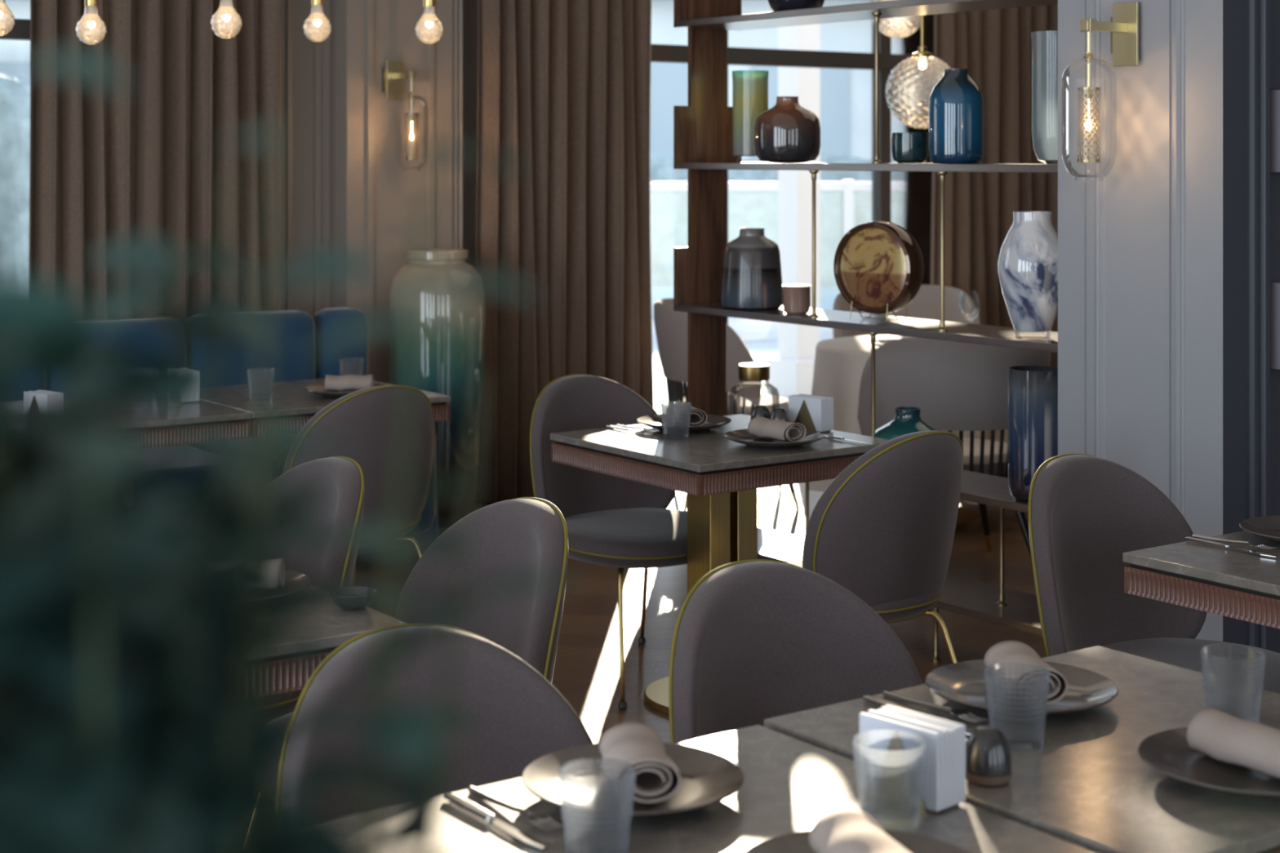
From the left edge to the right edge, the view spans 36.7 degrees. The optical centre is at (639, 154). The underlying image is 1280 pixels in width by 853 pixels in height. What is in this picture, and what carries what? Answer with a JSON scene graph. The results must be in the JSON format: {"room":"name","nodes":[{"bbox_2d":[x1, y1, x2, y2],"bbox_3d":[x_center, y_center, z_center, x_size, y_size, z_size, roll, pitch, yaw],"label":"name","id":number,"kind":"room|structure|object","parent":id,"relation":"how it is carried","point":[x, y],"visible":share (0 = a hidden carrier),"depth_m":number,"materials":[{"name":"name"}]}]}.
{"room":"restaurant dining room","nodes":[
{"label":"restaurant dining room","id":0,"kind":"room"},
{"bbox_2d":[278,0,478,317],"bbox_3d":[-1.861,0.035,8.148,12.500,3.050,0.200,0,0,-36],"label":"wall","id":1,"kind":"structure","parent":0,"point":[303,47],"depth_m":8.34,"materials":[{"name":"beige paint"}]},
{"bbox_2d":[0,18,30,40],"bbox_3d":[-3.079,0.085,7.272,1.900,2.950,0.100,0,0,-36],"label":"window","id":2,"kind":"structure","parent":1,"relation":"in","point":[20,31],"depth_m":7.66,"materials":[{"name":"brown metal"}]},
{"bbox_2d":[285,0,293,310],"bbox_3d":[-1.500,0.035,8.276,0.036,3.050,0.016,0,0,-36],"label":"trim","id":3,"kind":"structure","parent":1,"relation":"attached to","point":[289,3],"depth_m":8.27,"materials":[{"name":"beige paint"}]},
{"bbox_2d":[313,41,320,315],"bbox_3d":[-1.394,0.035,8.352,0.036,3.050,0.016,0,0,-36],"label":"trim","id":4,"kind":"structure","parent":1,"relation":"attached to","point":[317,46],"depth_m":8.34,"materials":[{"name":"beige paint"}]},
{"bbox_2d":[452,0,462,248],"bbox_3d":[-0.850,0.035,8.660,0.060,3.050,0.150,0,0,-36],"label":"trim","id":5,"kind":"structure","parent":1,"relation":"attached to","point":[456,4],"depth_m":8.62,"materials":[{"name":"beige paint"}]},
{"bbox_2d":[650,0,933,324],"bbox_3d":[0.858,0.085,10.105,3.200,2.950,0.100,0,0,-36],"label":"window","id":6,"kind":"structure","parent":1,"relation":"in","point":[909,207],"depth_m":10.40,"materials":[{"name":"brown metal"}]},
{"bbox_2d":[329,0,452,383],"bbox_3d":[-1.091,0.035,8.481,0.520,3.050,0.160,0,0,-36],"label":"wall","id":7,"kind":"structure","parent":0,"point":[397,193],"depth_m":8.37,"materials":[{"name":"beige paint"}]},
{"bbox_2d":[365,0,373,377],"bbox_3d":[-1.163,0.035,8.322,0.036,3.050,0.016,0,0,-36],"label":"trim","id":8,"kind":"structure","parent":7,"relation":"attached to","point":[369,3],"depth_m":8.32,"materials":[{"name":"beige paint"}]},
{"bbox_2d":[382,60,428,171],"bbox_3d":[-1.004,-0.171,8.301,0.142,0.479,0.234,0,0,-36],"label":"wall lamp","id":9,"kind":"object","parent":7,"relation":"attached to","point":[393,76],"visible":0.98,"depth_m":8.26,"materials":[{"name":"gold metal"}]},
{"bbox_2d":[426,43,434,248],"bbox_3d":[-0.919,0.035,8.497,0.036,3.050,0.016,0,0,-36],"label":"trim","id":10,"kind":"structure","parent":7,"relation":"attached to","point":[430,47],"depth_m":8.49,"materials":[{"name":"beige paint"}]},
{"bbox_2d":[246,482,1047,835],"bbox_3d":[1.235,1.610,3.847,12.500,0.100,10.800,0,0,-36],"label":"floor","id":11,"kind":"structure","parent":0,"point":[586,672],"depth_m":6.43,"materials":[{"name":"brown wood"}]},
{"bbox_2d":[20,399,251,500],"bbox_3d":[-1.720,1.185,6.155,0.716,0.750,0.716,0,0,-36],"label":"dining table","id":12,"kind":"object","parent":11,"relation":"on","point":[199,415],"visible":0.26,"depth_m":6.03,"materials":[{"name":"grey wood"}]},
{"bbox_2d":[6,306,437,554],"bbox_3d":[-2.403,1.065,6.710,3.540,0.870,0.820,0,0,-36],"label":"sofa","id":13,"kind":"object","parent":11,"relation":"on","point":[304,331],"visible":0.2,"depth_m":7.59,"materials":[{"name":"blue fabric"}]},
{"bbox_2d":[6,373,45,401],"bbox_3d":[-2.450,0.900,7.058,0.540,0.540,0.170,0,0,-36],"label":"cushion","id":14,"kind":"object","parent":13,"relation":"on","point":[37,382],"depth_m":7.10,"materials":[{"name":"blue fabric"}]},
{"bbox_2d":[45,317,186,392],"bbox_3d":[-2.004,0.900,7.380,0.540,0.540,0.170,0,0,-36],"label":"cushion","id":15,"kind":"object","parent":13,"relation":"on","point":[147,330],"depth_m":7.35,"materials":[{"name":"blue fabric"}]},
{"bbox_2d":[132,446,213,499],"bbox_3d":[-1.823,1.185,7.128,0.540,0.150,0.740,0,0,-36],"label":"seat cushion","id":16,"kind":"object","parent":13,"relation":"on","point":[194,466],"depth_m":6.88,"materials":[{"name":"blue fabric"}]},
{"bbox_2d":[186,310,315,386],"bbox_3d":[-1.558,0.900,7.701,0.540,0.540,0.170,0,0,-36],"label":"cushion","id":17,"kind":"object","parent":13,"relation":"on","point":[297,327],"depth_m":7.68,"materials":[{"name":"blue fabric"}]},
{"bbox_2d":[193,601,408,693],"bbox_3d":[-0.897,1.185,3.420,0.716,0.750,0.716,0,0,-36],"label":"dining table","id":18,"kind":"object","parent":11,"relation":"on","point":[347,624],"visible":0.17,"depth_m":3.29,"materials":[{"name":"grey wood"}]},
{"bbox_2d":[257,456,364,717],"bbox_3d":[-0.911,1.124,4.223,0.618,0.872,0.583,0,0,-36],"label":"dining chair","id":19,"kind":"object","parent":11,"relation":"on","point":[342,502],"visible":0.19,"depth_m":4.30,"materials":[{"name":"grey fabric"}]},
{"bbox_2d":[199,377,450,608],"bbox_3d":[-1.136,1.185,6.575,0.716,0.750,0.716,0,0,-36],"label":"dining table","id":20,"kind":"object","parent":11,"relation":"on","point":[290,399],"visible":0.19,"depth_m":6.46,"materials":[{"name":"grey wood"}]},
{"bbox_2d":[304,382,385,398],"bbox_3d":[-0.989,0.796,6.509,0.281,0.027,0.281,0,0,-36],"label":"plate","id":21,"kind":"object","parent":20,"relation":"on","point":[318,389],"visible":0.41,"depth_m":6.48,"materials":[{"name":"grey ceramic"}]},
{"bbox_2d":[324,374,373,391],"bbox_3d":[-0.981,0.769,6.512,0.164,0.057,0.090,0,0,-6],"label":"napkin","id":22,"kind":"object","parent":21,"relation":"on","point":[346,382],"visible":0.97,"depth_m":6.48,"materials":[{"name":"beige fabric"}]},
{"bbox_2d":[282,384,435,579],"bbox_3d":[-0.940,1.124,5.998,0.583,0.872,0.618,0,0,-40],"label":"dining chair","id":23,"kind":"object","parent":11,"relation":"on","point":[371,417],"visible":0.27,"depth_m":5.78,"materials":[{"name":"grey fabric"}]},
{"bbox_2d":[247,497,568,834],"bbox_3d":[-0.443,1.124,3.692,0.618,0.872,0.583,0,0,-36],"label":"dining chair","id":24,"kind":"object","parent":11,"relation":"on","point":[522,535],"visible":0.23,"depth_m":3.83,"materials":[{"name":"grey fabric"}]},
{"bbox_2d":[275,622,593,816],"bbox_3d":[-0.185,1.124,2.584,0.583,0.872,0.618,0,0,-36],"label":"dining chair","id":25,"kind":"object","parent":11,"relation":"on","point":[518,717],"visible":0.48,"depth_m":2.81,"materials":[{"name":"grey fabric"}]},
{"bbox_2d":[389,248,485,527],"bbox_3d":[-0.862,0.981,8.214,0.410,1.158,0.410,0,0,-36],"label":"floor vase","id":26,"kind":"object","parent":11,"relation":"on","point":[450,357],"visible":0.68,"depth_m":8.06,"materials":[{"name":"glass"}]},
{"bbox_2d":[529,373,687,709],"bbox_3d":[-0.029,1.124,5.817,0.583,0.872,0.618,0,0,-36],"label":"dining chair","id":27,"kind":"object","parent":11,"relation":"on","point":[611,521],"visible":0.61,"depth_m":5.89,"materials":[{"name":"grey fabric"}]},
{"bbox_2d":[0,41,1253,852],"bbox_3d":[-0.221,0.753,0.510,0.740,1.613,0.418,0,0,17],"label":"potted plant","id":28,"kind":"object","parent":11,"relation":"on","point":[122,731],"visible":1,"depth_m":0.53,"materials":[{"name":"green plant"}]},
{"bbox_2d":[330,724,1097,852],"bbox_3d":[0.087,1.185,2.250,0.716,0.750,0.716,0,0,-36],"label":"dining table","id":29,"kind":"object","parent":11,"relation":"on","point":[789,783],"visible":0.51,"depth_m":2.35,"materials":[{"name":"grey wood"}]},
{"bbox_2d":[444,792,548,848],"bbox_3d":[-0.177,0.805,2.336,0.016,0.006,0.222,0,0,-36],"label":"knife","id":30,"kind":"object","parent":29,"relation":"on","point":[459,801],"visible":0.86,"depth_m":2.34,"materials":[{"name":"silver metal"}]},
{"bbox_2d":[467,786,565,831],"bbox_3d":[-0.156,0.803,2.370,0.025,0.016,0.200,0,0,-36],"label":"fork","id":31,"kind":"object","parent":29,"relation":"on","point":[533,818],"visible":1,"depth_m":2.36,"materials":[{"name":"silver metal"}]},
{"bbox_2d":[521,742,744,817],"bbox_3d":[-0.009,0.796,2.439,0.281,0.027,0.281,0,0,-36],"label":"plate","id":32,"kind":"object","parent":29,"relation":"on","point":[575,779],"visible":0.74,"depth_m":2.45,"materials":[{"name":"grey ceramic"}]},
{"bbox_2d":[599,722,680,803],"bbox_3d":[-0.003,0.769,2.445,0.090,0.057,0.164,0,0,-9],"label":"napkin","id":33,"kind":"object","parent":32,"relation":"on","point":[633,754],"visible":1,"depth_m":2.41,"materials":[{"name":"beige fabric"}]},
{"bbox_2d":[743,829,969,852],"bbox_3d":[0.243,0.796,2.110,0.281,0.027,0.281,0,0,-36],"label":"plate","id":34,"kind":"object","parent":29,"relation":"on","point":[913,842],"visible":0.56,"depth_m":2.21,"materials":[{"name":"grey ceramic"}]},
{"bbox_2d":[809,808,911,852],"bbox_3d":[0.249,0.769,2.115,0.090,0.057,0.164,0,0,-16],"label":"napkin","id":35,"kind":"object","parent":34,"relation":"on","point":[842,830],"visible":1,"depth_m":2.13,"materials":[{"name":"beige fabric"}]},
{"bbox_2d":[866,729,933,813],"bbox_3d":[0.343,0.764,2.434,0.066,0.092,0.100,0,0,-44],"label":"napkin holder","id":36,"kind":"object","parent":29,"relation":"on","point":[893,781],"visible":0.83,"depth_m":2.41,"materials":[{"name":"gold metal"}]},
{"bbox_2d":[859,704,965,811],"bbox_3d":[0.343,0.758,2.434,0.058,0.096,0.124,0,0,-44],"label":"paper napkins","id":37,"kind":"object","parent":36,"relation":"in","point":[934,748],"visible":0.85,"depth_m":2.40,"materials":[{"name":"white paper"}]},
{"bbox_2d":[550,413,888,714],"bbox_3d":[0.236,1.185,5.542,0.716,0.750,0.716,0,0,-36],"label":"dining table","id":38,"kind":"object","parent":11,"relation":"on","point":[721,477],"visible":0.68,"depth_m":5.42,"materials":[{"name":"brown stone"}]},
{"bbox_2d":[636,413,731,432],"bbox_3d":[0.130,0.796,5.712,0.281,0.027,0.281,0,0,-36],"label":"plate","id":39,"kind":"object","parent":38,"relation":"on","point":[662,422],"visible":0.84,"depth_m":5.73,"materials":[{"name":"grey ceramic"}]},
{"bbox_2d":[666,401,706,426],"bbox_3d":[0.136,0.769,5.718,0.090,0.057,0.164,0,0,-16],"label":"napkin","id":40,"kind":"object","parent":39,"relation":"on","point":[680,412],"visible":0.99,"depth_m":5.68,"materials":[{"name":"beige fabric"}]},
{"bbox_2d":[724,428,824,448],"bbox_3d":[0.375,0.796,5.402,0.281,0.027,0.281,0,0,-36],"label":"plate","id":41,"kind":"object","parent":38,"relation":"on","point":[740,436],"visible":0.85,"depth_m":5.39,"materials":[{"name":"grey ceramic"}]},
{"bbox_2d":[747,416,806,441],"bbox_3d":[0.381,0.769,5.406,0.090,0.057,0.164,0,0,-38],"label":"napkin","id":42,"kind":"object","parent":41,"relation":"on","point":[759,426],"visible":1,"depth_m":5.37,"materials":[{"name":"beige fabric"}]},
{"bbox_2d":[794,400,831,432],"bbox_3d":[0.503,0.764,5.685,0.100,0.092,0.066,0,0,44],"label":"napkin holder","id":43,"kind":"object","parent":38,"relation":"on","point":[803,417],"visible":0.47,"depth_m":5.66,"materials":[{"name":"gold metal"}]},
{"bbox_2d":[788,393,833,431],"bbox_3d":[0.503,0.758,5.685,0.124,0.096,0.058,0,0,44],"label":"paper napkins","id":44,"kind":"object","parent":43,"relation":"in","point":[820,408],"visible":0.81,"depth_m":5.65,"materials":[{"name":"white paper"}]},
{"bbox_2d":[653,297,799,511],"bbox_3d":[0.391,1.111,8.733,0.661,0.903,0.725,0,0,-4],"label":"armchair","id":45,"kind":"object","parent":11,"relation":"on","point":[670,326],"visible":0.31,"depth_m":8.51,"materials":[{"name":"grey fabric"}]},
{"bbox_2d":[678,392,788,415],"bbox_3d":[0.427,1.143,8.735,0.544,0.091,0.544,0,0,-4],"label":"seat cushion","id":46,"kind":"object","parent":45,"relation":"on","point":[766,399],"depth_m":8.56,"materials":[{"name":"grey fabric"}]},
{"bbox_2d":[668,559,922,743],"bbox_3d":[0.349,1.124,3.033,0.583,0.872,0.618,0,0,-36],"label":"dining chair","id":47,"kind":"object","parent":11,"relation":"on","point":[754,641],"visible":0.32,"depth_m":3.23,"materials":[{"name":"grey fabric"}]},
{"bbox_2d":[673,0,1057,662],"bbox_3d":[0.791,0.260,6.312,0.300,2.600,1.880,0,0,-36],"label":"open shelving","id":48,"kind":"object","parent":11,"relation":"on","point":[702,128],"visible":0.67,"depth_m":6.63,"materials":[{"name":"brown wood"}]},
{"bbox_2d":[732,70,768,162],"bbox_3d":[0.395,-0.137,6.914,0.132,0.327,0.132,0,0,-36],"label":"vase","id":49,"kind":"object","parent":48,"relation":"on","point":[749,87],"visible":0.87,"depth_m":6.86,"materials":[{"name":"green glass"}]},
{"bbox_2d":[720,227,782,310],"bbox_3d":[0.394,0.399,6.796,0.220,0.281,0.220,0,0,-36],"label":"vase","id":50,"kind":"object","parent":48,"relation":"on","point":[752,277],"visible":1,"depth_m":6.71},
{"bbox_2d":[728,363,779,415],"bbox_3d":[0.402,0.876,6.801,0.180,0.275,0.180,0,0,-36],"label":"jar","id":51,"kind":"object","parent":48,"relation":"on","point":[752,373],"visible":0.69,"depth_m":6.76,"materials":[{"name":"clear glass"}]},
{"bbox_2d":[754,96,820,163],"bbox_3d":[0.504,-0.086,6.608,0.226,0.226,0.226,0,0,-36],"label":"vase","id":52,"kind":"object","parent":48,"relation":"on","point":[787,132],"visible":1,"depth_m":6.52,"materials":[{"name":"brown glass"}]},
{"bbox_2d":[782,284,810,314],"bbox_3d":[0.532,0.491,6.569,0.098,0.096,0.098,0,0,-36],"label":"cup","id":53,"kind":"object","parent":48,"relation":"on","point":[796,297],"visible":1,"depth_m":6.53,"materials":[{"name":"brown ceramic"}]},
{"bbox_2d":[767,0,825,11],"bbox_3d":[0.538,-0.596,6.647,0.210,0.220,0.210,0,0,-36],"label":"vase","id":54,"kind":"object","parent":48,"relation":"on","point":[775,5],"visible":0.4,"depth_m":6.57,"materials":[{"name":"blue ceramic"}]},
{"bbox_2d":[833,220,924,321],"bbox_3d":[0.780,0.376,6.314,0.306,0.323,0.128,0,0,40],"label":"disc","id":55,"kind":"object","parent":48,"relation":"on","point":[878,265],"visible":1,"depth_m":6.27,"materials":[{"name":"brown"}]},
{"bbox_2d":[875,406,939,439],"bbox_3d":[0.865,0.915,6.235,0.256,0.196,0.256,0,0,-36],"label":"vase","id":56,"kind":"object","parent":48,"relation":"on","point":[908,420],"visible":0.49,"depth_m":6.20,"materials":[{"name":"teal glass"}]},
{"bbox_2d":[891,132,928,163],"bbox_3d":[0.868,-0.022,6.206,0.118,0.098,0.118,0,0,-36],"label":"cup","id":57,"kind":"object","parent":48,"relation":"on","point":[906,147],"visible":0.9,"depth_m":6.16,"materials":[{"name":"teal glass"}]},
{"bbox_2d":[928,68,984,164],"bbox_3d":[0.973,-0.118,5.940,0.168,0.290,0.168,0,0,-36],"label":"vase","id":58,"kind":"object","parent":48,"relation":"on","point":[956,102],"visible":1,"depth_m":5.87,"materials":[{"name":"blue glass"}]},
{"bbox_2d":[997,211,1057,339],"bbox_3d":[1.159,0.353,5.699,0.202,0.372,0.202,0,0,-36],"label":"vase","id":59,"kind":"object","parent":48,"relation":"on","point":[1028,263],"visible":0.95,"depth_m":5.63,"materials":[{"name":"white ceramic"}]},
{"bbox_2d":[1008,365,1057,502],"bbox_3d":[1.166,0.821,5.688,0.162,0.385,0.162,0,0,-36],"label":"vase","id":60,"kind":"object","parent":48,"relation":"on","point":[1033,390],"visible":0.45,"depth_m":5.62,"materials":[{"name":"blue glass"}]},
{"bbox_2d":[1031,30,1057,164],"bbox_3d":[1.217,-0.166,5.635,0.148,0.385,0.148,0,0,-36],"label":"vase","id":61,"kind":"object","parent":48,"relation":"on","point":[1044,43],"visible":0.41,"depth_m":5.58,"materials":[{"name":"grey glass"}]},
{"bbox_2d":[786,430,963,663],"bbox_3d":[0.535,1.124,5.036,0.583,0.872,0.618,0,0,-40],"label":"dining chair","id":62,"kind":"object","parent":11,"relation":"on","point":[882,530],"visible":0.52,"depth_m":4.78,"materials":[{"name":"grey fabric"}]},
{"bbox_2d":[818,337,981,528],"bbox_3d":[1.200,1.186,8.294,0.860,0.748,0.860,0,0,-36],"label":"round table","id":63,"kind":"object","parent":11,"relation":"on","point":[966,517],"visible":0.09,"depth_m":8.18,"materials":[{"name":"black wood"}]},
{"bbox_2d":[808,334,1008,504],"bbox_3d":[1.199,1.115,8.299,1.006,0.610,1.005,0,0,-36],"label":"tablecloth","id":64,"kind":"object","parent":63,"relation":"on","point":[837,373],"visible":0.22,"depth_m":8.05,"materials":[{"name":"white fabric"}]},
{"bbox_2d":[832,284,979,337],"bbox_3d":[1.313,1.111,9.544,0.725,0.903,0.661,0,0,1],"label":"armchair","id":65,"kind":"object","parent":11,"relation":"on","point":[926,304],"visible":0.08,"depth_m":9.72,"materials":[{"name":"grey fabric"}]},
{"bbox_2d":[857,337,1050,556],"bbox_3d":[1.193,1.111,7.287,0.725,0.903,0.661,0,0,-12],"label":"armchair","id":66,"kind":"object","parent":11,"relation":"on","point":[961,387],"visible":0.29,"depth_m":7.01,"materials":[{"name":"grey fabric"}]},
{"bbox_2d":[963,437,1007,477],"bbox_3d":[1.185,1.143,7.322,0.544,0.091,0.544,0,0,-12],"label":"chair slats","id":67,"kind":"object","parent":66,"relation":"on","point":[997,466],"depth_m":7.08,"materials":[{"name":"brown wood"}]},
{"bbox_2d":[764,645,1279,852],"bbox_3d":[0.676,1.185,2.692,0.716,0.750,0.716,0,0,-36],"label":"dining table","id":68,"kind":"object","parent":11,"relation":"on","point":[1081,779],"visible":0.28,"depth_m":2.60,"materials":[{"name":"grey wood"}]},
{"bbox_2d":[882,690,987,723],"bbox_3d":[0.425,0.803,2.807,0.025,0.016,0.200,0,0,-36],"label":"fork","id":69,"kind":"object","parent":68,"relation":"on","point":[959,713],"visible":1,"depth_m":2.80,"materials":[{"name":"silver metal"}]},
{"bbox_2d":[965,725,1012,786],"bbox_3d":[0.450,0.775,2.499,0.062,0.069,0.062,0,0,-36],"label":"shaker","id":70,"kind":"object","parent":68,"relation":"on","point":[988,753],"visible":0.97,"depth_m":2.48,"materials":[{"name":"ceramic"}]},
{"bbox_2d":[924,659,1118,715],"bbox_3d":[0.564,0.796,2.862,0.281,0.027,0.281,0,0,-36],"label":"plate","id":71,"kind":"object","parent":68,"relation":"on","point":[969,683],"visible":0.83,"depth_m":2.87,"materials":[{"name":"grey ceramic"}]},
{"bbox_2d":[983,640,1067,705],"bbox_3d":[0.570,0.769,2.868,0.090,0.057,0.164,0,0,-6],"label":"napkin","id":72,"kind":"object","parent":71,"relation":"on","point":[1015,666],"visible":1,"depth_m":2.83,"materials":[{"name":"beige fabric"}]},
{"bbox_2d":[1137,726,1279,798],"bbox_3d":[0.792,0.796,2.511,0.281,0.027,0.281,0,0,-36],"label":"plate","id":73,"kind":"object","parent":68,"relation":"on","point":[1168,753],"visible":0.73,"depth_m":2.51,"materials":[{"name":"grey ceramic"}]},
{"bbox_2d":[1186,708,1279,779],"bbox_3d":[0.798,0.769,2.515,0.090,0.057,0.164,0,0,-34],"label":"napkin","id":74,"kind":"object","parent":73,"relation":"on","point":[1224,737],"visible":1,"depth_m":2.50,"materials":[{"name":"beige fabric"}]},
{"bbox_2d":[1028,453,1279,693],"bbox_3d":[1.155,1.124,4.199,0.583,0.872,0.618,0,0,-36],"label":"dining chair","id":75,"kind":"object","parent":11,"relation":"on","point":[1086,511],"visible":0.44,"depth_m":4.36,"materials":[{"name":"grey fabric"}]},
{"bbox_2d":[1122,530,1279,629],"bbox_3d":[1.482,1.185,3.854,0.716,0.750,0.716,0,0,-36],"label":"dining table","id":76,"kind":"object","parent":11,"relation":"on","point":[1245,586],"visible":0.95,"depth_m":3.82,"materials":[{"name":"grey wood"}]},
{"bbox_2d":[1239,515,1279,542],"bbox_3d":[1.405,0.796,4.055,0.281,0.027,0.281,0,0,-36],"label":"plate","id":77,"kind":"object","parent":76,"relation":"on","point":[1268,527],"visible":1,"depth_m":4.12,"materials":[{"name":"grey ceramic"}]},
{"bbox_2d":[1057,0,1222,641],"bbox_3d":[1.458,0.035,5.282,0.300,3.050,0.560,0,0,-36],"label":"wall","id":78,"kind":"structure","parent":0,"point":[1137,181],"depth_m":5.16,"materials":[{"name":"grey paint"}]},
{"bbox_2d":[1083,0,1085,454],"bbox_3d":[1.230,0.035,5.339,0.006,3.050,0.005,0,0,-36],"label":"trim","id":79,"kind":"structure","parent":78,"relation":"attached to","point":[1084,1],"depth_m":5.34,"materials":[{"name":"grey paint"}]},
{"bbox_2d":[1061,1,1138,181],"bbox_3d":[1.227,-0.171,5.147,0.234,0.479,0.142,0,0,-36],"label":"wall lamp","id":80,"kind":"object","parent":78,"relation":"attached to","point":[1123,26],"visible":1,"depth_m":5.11,"materials":[{"name":"gold metal"}]},
{"bbox_2d":[1093,0,1106,459],"bbox_3d":[1.258,0.035,5.294,0.013,3.050,0.040,0,0,-36],"label":"trim","id":81,"kind":"structure","parent":78,"relation":"attached to","point":[1100,6],"depth_m":5.29,"materials":[{"name":"grey paint"}]},
{"bbox_2d":[1168,0,1170,499],"bbox_3d":[1.399,0.035,5.104,0.006,3.050,0.005,0,0,-36],"label":"trim","id":82,"kind":"structure","parent":78,"relation":"attached to","point":[1169,1],"depth_m":5.10,"materials":[{"name":"grey paint"}]},
{"bbox_2d":[1173,0,1184,517],"bbox_3d":[1.413,0.035,5.079,0.013,3.050,0.040,0,0,-36],"label":"trim","id":83,"kind":"structure","parent":78,"relation":"attached to","point":[1178,5],"depth_m":5.07,"materials":[{"name":"grey paint"}]},
{"bbox_2d":[1222,0,1279,653],"bbox_3d":[3.560,0.035,6.540,5.180,3.050,0.145,0,0,-36],"label":"wall","id":84,"kind":"structure","parent":0,"point":[1234,11],"depth_m":5.00,"materials":[{"name":"grey paint"}]},
{"bbox_2d":[1246,0,1270,650],"bbox_3d":[1.612,0.035,5.030,0.065,3.050,0.031,0,0,-36],"label":"trim","id":85,"kind":"structure","parent":84,"relation":"attached to","point":[1258,11],"depth_m":5.02,"materials":[{"name":"grey paint"}]},
{"bbox_2d":[1270,281,1279,369],"bbox_3d":[1.786,0.448,5.141,0.300,0.225,0.050,0,0,-36],"label":"wall niche","id":86,"kind":"object","parent":84,"relation":"attached to","point":[1274,286],"visible":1,"depth_m":5.06,"materials":[{"name":"grey"}]},
{"bbox_2d":[1270,89,1279,172],"bbox_3d":[1.786,-0.062,5.141,0.300,0.215,0.050,0,0,-36],"label":"wall niche","id":87,"kind":"object","parent":84,"relation":"attached to","point":[1274,94],"visible":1,"depth_m":5.05,"materials":[{"name":"grey"}]},
{"bbox_3d":[1.235,-1.540,3.847,12.500,0.100,10.800,0,0,-36],"label":"ceiling","id":88,"kind":"structure","parent":0,"visible":0},
{"bbox_2d":[0,0,14,36],"bbox_3d":[-1.861,-0.927,5.597,0.093,1.166,0.092,0,0,-16],"label":"pendant lamp","id":89,"kind":"object","parent":88,"relation":"hanging from","point":[6,17],"visible":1,"depth_m":5.58,"materials":[{"name":"clear glass"}]},
{"bbox_2d":[75,0,106,44],"bbox_3d":[-1.714,-0.927,6.032,0.093,1.166,0.092,0,0,-36],"label":"pendant lamp","id":90,"kind":"object","parent":88,"relation":"hanging from","point":[91,29],"visible":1,"depth_m":6.01,"materials":[{"name":"glass"}]},
{"bbox_2d":[28,0,279,320],"bbox_3d":[-1.927,0.045,7.755,1.088,3.000,0.150,0,0,-36],"label":"curtain","id":91,"kind":"object","parent":88,"relation":"hanging from","point":[107,166],"visible":0.54,"depth_m":7.73,"materials":[{"name":"beige fabric"}]},
{"bbox_2d":[210,0,241,39],"bbox_3d":[-1.242,-0.932,5.797,0.092,1.166,0.093,0,0,14],"label":"pendant lamp","id":92,"kind":"object","parent":88,"relation":"hanging from","point":[226,22],"visible":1,"depth_m":5.77,"materials":[{"name":"clear glass"}]},
{"bbox_2d":[302,0,331,42],"bbox_3d":[-1.061,-0.954,6.346,0.092,1.166,0.093,0,0,-26],"label":"pendant lamp","id":93,"kind":"object","parent":88,"relation":"hanging from","point":[317,28],"visible":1,"depth_m":6.32,"materials":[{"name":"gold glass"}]},
{"bbox_2d":[414,0,443,44],"bbox_3d":[-0.682,-0.942,6.247,0.093,1.166,0.092,0,0,24],"label":"pendant lamp","id":94,"kind":"object","parent":88,"relation":"hanging from","point":[428,29],"visible":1,"depth_m":6.22,"materials":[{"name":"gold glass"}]},
{"bbox_2d":[475,0,653,502],"bbox_3d":[-0.337,0.045,8.853,0.963,3.000,0.171,0,0,-36],"label":"curtain","id":95,"kind":"object","parent":88,"relation":"hanging from","point":[564,86],"visible":0.77,"depth_m":8.81,"materials":[{"name":"beige fabric"}]},
{"bbox_2d":[872,0,920,38],"bbox_3d":[1.085,-0.991,8.112,0.229,0.998,0.229,0,0,-36],"label":"globe pendant","id":96,"kind":"object","parent":88,"relation":"hanging from","point":[897,27],"visible":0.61,"depth_m":8.04,"materials":[{"name":"clear glass"}]},
{"bbox_2d":[885,15,951,128],"bbox_3d":[1.141,-0.798,7.795,0.297,1.384,0.297,0,0,-42],"label":"globe pendant","id":97,"kind":"object","parent":88,"relation":"hanging from","point":[909,86],"visible":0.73,"depth_m":7.70,"materials":[{"name":"clear glass"}]},
{"bbox_2d":[929,4,1057,367],"bbox_3d":[2.132,0.045,10.621,1.446,3.000,0.177,0,0,-36],"label":"curtain","id":98,"kind":"object","parent":88,"relation":"hanging from","point":[994,46],"visible":0.27,"depth_m":10.45,"materials":[{"name":"beige fabric"}]},
{"label":"outside","id":99,"kind":"structure","parent":0,"visible":0},
{"bbox_2d":[651,284,839,414],"bbox_3d":[-13.313,1.715,32.186,44.000,0.190,52.200,0,0,-36],"label":"terrace","id":100,"kind":"object","parent":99,"point":[761,340],"depth_m":17.14,"materials":[{"name":"grey stone"}]},
{"bbox_2d":[0,73,30,278],"bbox_3d":[-7.379,0.431,16.229,7.000,2.378,1.851,0,0,-16],"label":"hedge","id":101,"kind":"object","parent":100,"relation":"on","point":[15,90],"visible":0.14,"depth_m":16.25,"materials":[{"name":"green plant"}]},
{"bbox_2d":[0,0,892,159],"bbox_3d":[-8.867,-0.855,39.800,44.600,4.950,10.900,0,0,0],"label":"building","id":102,"kind":"structure","parent":100,"relation":"on","point":[846,95],"depth_m":36.90,"materials":[{"name":"grey"}]},
{"bbox_2d":[649,153,892,324],"bbox_3d":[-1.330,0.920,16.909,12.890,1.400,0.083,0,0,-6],"label":"railing","id":103,"kind":"object","parent":100,"relation":"on","point":[847,187],"visible":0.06,"depth_m":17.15,"materials":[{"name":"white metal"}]},
{"bbox_2d":[765,23,820,398],"bbox_3d":[1.070,-0.480,12.994,0.320,4.200,0.320,0,0,-36],"label":"post","id":104,"kind":"object","parent":100,"relation":"on","point":[791,372],"visible":0.52,"depth_m":12.91,"materials":[{"name":"white paint"}]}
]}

